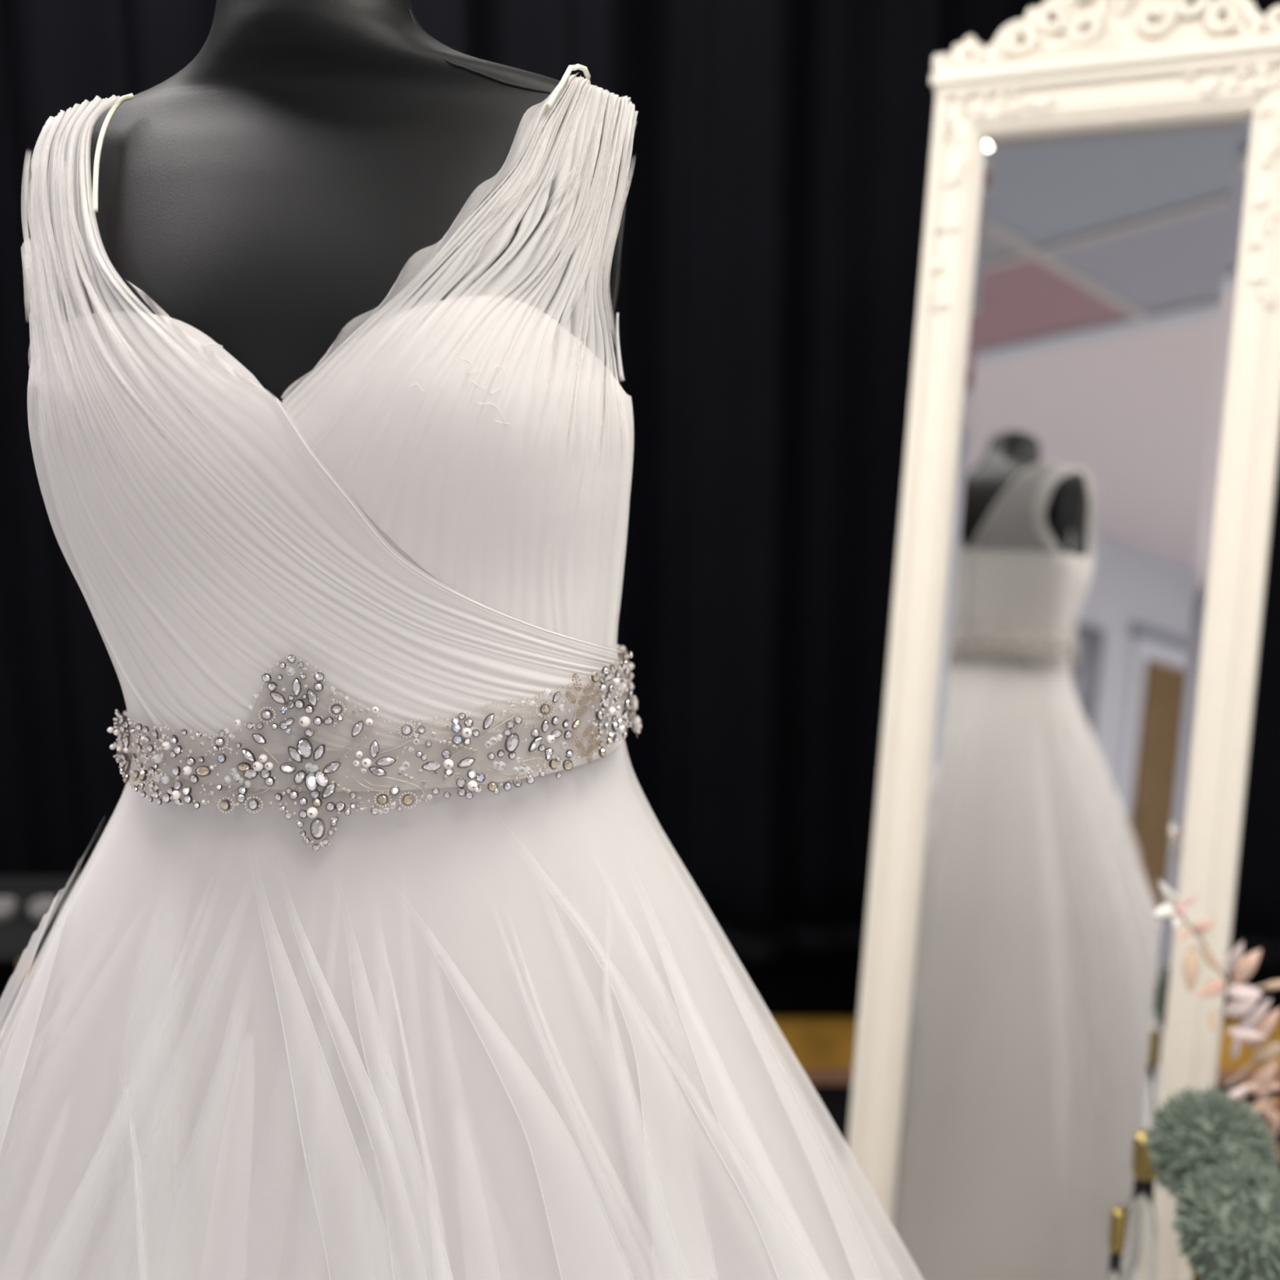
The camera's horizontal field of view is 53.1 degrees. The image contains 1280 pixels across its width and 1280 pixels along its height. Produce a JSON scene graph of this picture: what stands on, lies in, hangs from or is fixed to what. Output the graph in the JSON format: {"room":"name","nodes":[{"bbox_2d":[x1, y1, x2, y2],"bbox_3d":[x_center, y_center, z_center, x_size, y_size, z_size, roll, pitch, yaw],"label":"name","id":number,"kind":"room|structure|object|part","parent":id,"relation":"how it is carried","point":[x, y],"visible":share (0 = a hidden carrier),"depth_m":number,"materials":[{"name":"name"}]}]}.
{"room":"bridal shop","nodes":[
{"label":"bridal shop","id":0,"kind":"room"},
{"bbox_2d":[0,947,1279,1016],"bbox_3d":[-0.100,-0.382,2.442,5.600,2.600,0.100,0,11,0],"label":"wall","id":1,"kind":"structure","parent":0,"point":[797,982],"depth_m":2.60,"materials":[{"name":"black paint"}]},
{"bbox_2d":[0,1016,1279,1084],"bbox_3d":[-0.100,0.841,2.615,5.400,0.135,0.036,0,11,0],"label":"baseboard","id":2,"kind":"structure","parent":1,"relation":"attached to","point":[824,1046],"depth_m":2.60,"materials":[{"name":"orange wood"}]},
{"bbox_2d":[813,1084,1279,1172],"bbox_3d":[-0.100,0.972,2.282,5.400,0.006,0.660,0,11,0],"label":"carpet","id":3,"kind":"structure","parent":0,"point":[837,1099],"depth_m":2.55,"materials":[{"name":"grey carpet"}]},
{"bbox_2d":[0,875,79,988],"bbox_3d":[-1.156,0.717,2.232,0.490,0.527,0.300,0,11,0],"label":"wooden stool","id":4,"kind":"object","parent":3,"relation":"on","point":[20,938],"visible":0.24,"depth_m":2.21,"materials":[{"name":"black wood"}]},
{"bbox_2d":[0,896,17,924],"bbox_3d":[-1.061,0.451,2.128,0.048,0.034,0.048,0,11,0],"label":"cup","id":5,"kind":"object","parent":4,"relation":"on","point":[8,904],"visible":1,"depth_m":2.12,"materials":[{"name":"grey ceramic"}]},
{"bbox_3d":[-1.098,0.706,2.342,0.036,0.505,0.036,0,11,0],"label":"leg","id":6,"kind":"part","parent":4,"relation":"part of","materials":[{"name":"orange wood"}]},
{"bbox_2d":[27,896,59,924],"bbox_3d":[-0.991,0.451,2.128,0.048,0.034,0.048,0,11,0],"label":"cup","id":7,"kind":"object","parent":4,"relation":"on","point":[40,910],"visible":0.98,"depth_m":2.11,"materials":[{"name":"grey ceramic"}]},
{"bbox_3d":[-0.100,1.721,-1.280,5.600,0.080,8.220,0,11,0],"label":"floor","id":8,"kind":"structure","parent":0,"visible":0},
{"bbox_2d":[59,0,627,402],"bbox_3d":[-0.178,0.388,0.931,0.400,1.677,0.400,0,11,0],"label":"mannequin","id":9,"kind":"object","parent":8,"relation":"on","point":[268,194],"visible":0.41,"depth_m":0.72,"materials":[{"name":"black fabric"}]},
{"bbox_2d":[0,63,923,1279],"bbox_3d":[-0.180,0.413,0.999,1.325,1.570,0.963,0,11,0],"label":"dress","id":10,"kind":"object","parent":9,"relation":"on","point":[511,1034],"visible":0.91,"depth_m":0.75,"materials":[{"name":"white fabric"}]},
{"bbox_3d":[-0.193,-0.118,0.750,0.366,0.390,0.159,0,11,0],"label":"bodice panel","id":11,"kind":"part","parent":10,"relation":"part of","materials":[{"name":"white fabric"}]},
{"bbox_2d":[106,644,641,851],"bbox_3d":[-0.173,0.041,0.850,0.351,0.114,0.259,-1,11,-5],"label":"belt","id":12,"kind":"object","parent":10,"relation":"attached to","point":[313,780],"visible":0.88,"depth_m":0.74,"materials":[{"name":"silver glass"}]},
{"bbox_3d":[-0.190,-0.070,0.864,0.371,0.266,0.183,0,11,0],"label":"bodice panel","id":13,"kind":"part","parent":10,"relation":"part of","materials":[{"name":"white fabric"}]},
{"bbox_3d":[-0.078,-0.154,0.727,0.077,0.347,0.238,11,16,43],"label":"bodice panel","id":14,"kind":"part","parent":10,"relation":"part of","materials":[{"name":"white fabric"}]},
{"bbox_3d":[-0.021,-0.258,0.815,0.016,0.154,0.094,0,11,0],"label":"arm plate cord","id":15,"kind":"part","parent":9,"relation":"part of","materials":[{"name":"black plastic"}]},
{"bbox_2d":[847,0,1279,1279],"bbox_3d":[0.552,0.089,1.685,0.476,1.977,0.391,6,13,26],"label":"mirror","id":16,"kind":"object","parent":8,"relation":"on","point":[1093,435],"visible":1,"depth_m":1.67,"materials":[{"name":"white wood"}]},
{"bbox_2d":[900,128,1236,1279],"bbox_3d":[0.544,0.163,1.683,0.295,1.619,0.001,6,3,26],"label":"mirror glass","id":17,"kind":"object","parent":16,"relation":"attached to","point":[1104,259],"depth_m":1.68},
{"bbox_3d":[0.609,-0.729,1.635,0.465,0.034,0.056,6,3,26],"label":"cornice","id":18,"kind":"part","parent":16,"relation":"part of","materials":[{"name":"beige paint"}]},
{"bbox_3d":[0.608,-0.692,1.641,0.457,0.064,0.048,6,3,26],"label":"frame rail","id":19,"kind":"part","parent":16,"relation":"part of","materials":[{"name":"beige paint"}]},
{"bbox_3d":[0.617,-0.799,1.638,0.461,0.110,0.022,6,3,26],"label":"crest panel","id":20,"kind":"part","parent":16,"relation":"part of","materials":[{"name":"beige paint"}]},
{"bbox_2d":[1106,1205,1127,1279],"bbox_3d":[0.507,0.821,1.396,0.024,0.446,0.024,0,11,0],"label":"glass bottle","id":21,"kind":"object","parent":8,"relation":"on","point":[1118,1220],"visible":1,"depth_m":1.35,"materials":[{"name":"gold"}]},
{"bbox_2d":[1120,1128,1158,1279],"bbox_3d":[0.574,0.790,1.492,0.043,0.470,0.043,0,11,0],"label":"glass bottle","id":22,"kind":"object","parent":8,"relation":"on","point":[1139,1258],"visible":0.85,"depth_m":1.45,"materials":[{"name":"white"}]},
{"bbox_2d":[1191,1267,1202,1279],"bbox_3d":[0.631,0.848,1.350,0.124,0.412,0.124,0,11,0],"label":"vase","id":23,"kind":"object","parent":8,"relation":"on","point":[1194,1277],"visible":0.07,"depth_m":1.32,"materials":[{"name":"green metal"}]},
{"bbox_2d":[1143,1084,1279,1204],"bbox_3d":[0.601,0.728,1.388,0.131,0.514,0.131,2,11,12],"label":"flower","id":24,"kind":"object","parent":23,"relation":"in","point":[1194,1131],"visible":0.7,"depth_m":1.32,"materials":[{"name":"green plant"}]},
{"bbox_2d":[1171,1160,1279,1279],"bbox_3d":[0.579,0.753,1.259,0.130,0.514,0.129,8,14,34],"label":"flower","id":25,"kind":"object","parent":23,"relation":"in","point":[1228,1220],"visible":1,"depth_m":1.20,"materials":[{"name":"green plant"}]},
{"bbox_3d":[0.727,0.947,1.523,0.090,0.150,0.090,0,11,0],"label":"bud vase","id":26,"kind":"object","parent":8,"relation":"on","visible":0},
{"bbox_2d":[1154,880,1279,1168],"bbox_3d":[0.690,0.547,1.461,0.265,0.604,0.093,-7,13,-31],"label":"flowers","id":27,"kind":"object","parent":26,"relation":"in","point":[1253,1028],"visible":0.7,"depth_m":1.41,"materials":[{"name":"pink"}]},
{"bbox_3d":[0.643,0.382,1.415,0.035,0.022,0.004,0,11,0],"label":"stem","id":28,"kind":"part","parent":27,"relation":"part of","materials":[{"name":"beige"}]},
{"bbox_3d":[0.668,0.566,1.452,0.174,0.571,0.004,0,11,0],"label":"stem","id":29,"kind":"part","parent":27,"relation":"part of","materials":[{"name":"beige"}]},
{"bbox_3d":[0.684,0.474,1.433,0.053,0.059,0.004,0,11,0],"label":"stem","id":30,"kind":"part","parent":27,"relation":"part of","materials":[{"name":"beige"}]},
{"bbox_3d":[0.689,0.384,1.415,0.049,0.019,0.004,0,11,0],"label":"stem","id":31,"kind":"part","parent":27,"relation":"part of","materials":[{"name":"beige"}]},
{"bbox_3d":[-0.100,-0.905,-1.800,5.600,0.085,8.220,0,11,0],"label":"ceiling","id":32,"kind":"structure","parent":0,"visible":0},
{"bbox_2d":[0,0,216,875],"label":"curtain","id":33,"kind":"object","parent":32,"relation":"hanging from","point":[61,780],"depth_m":2.26,"materials":[{"name":"fabric"}]},
{"bbox_2d":[409,0,1045,963],"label":"curtain","id":34,"kind":"object","parent":32,"relation":"hanging from","point":[771,242],"depth_m":2.23,"materials":[{"name":"fabric"}]}
]}

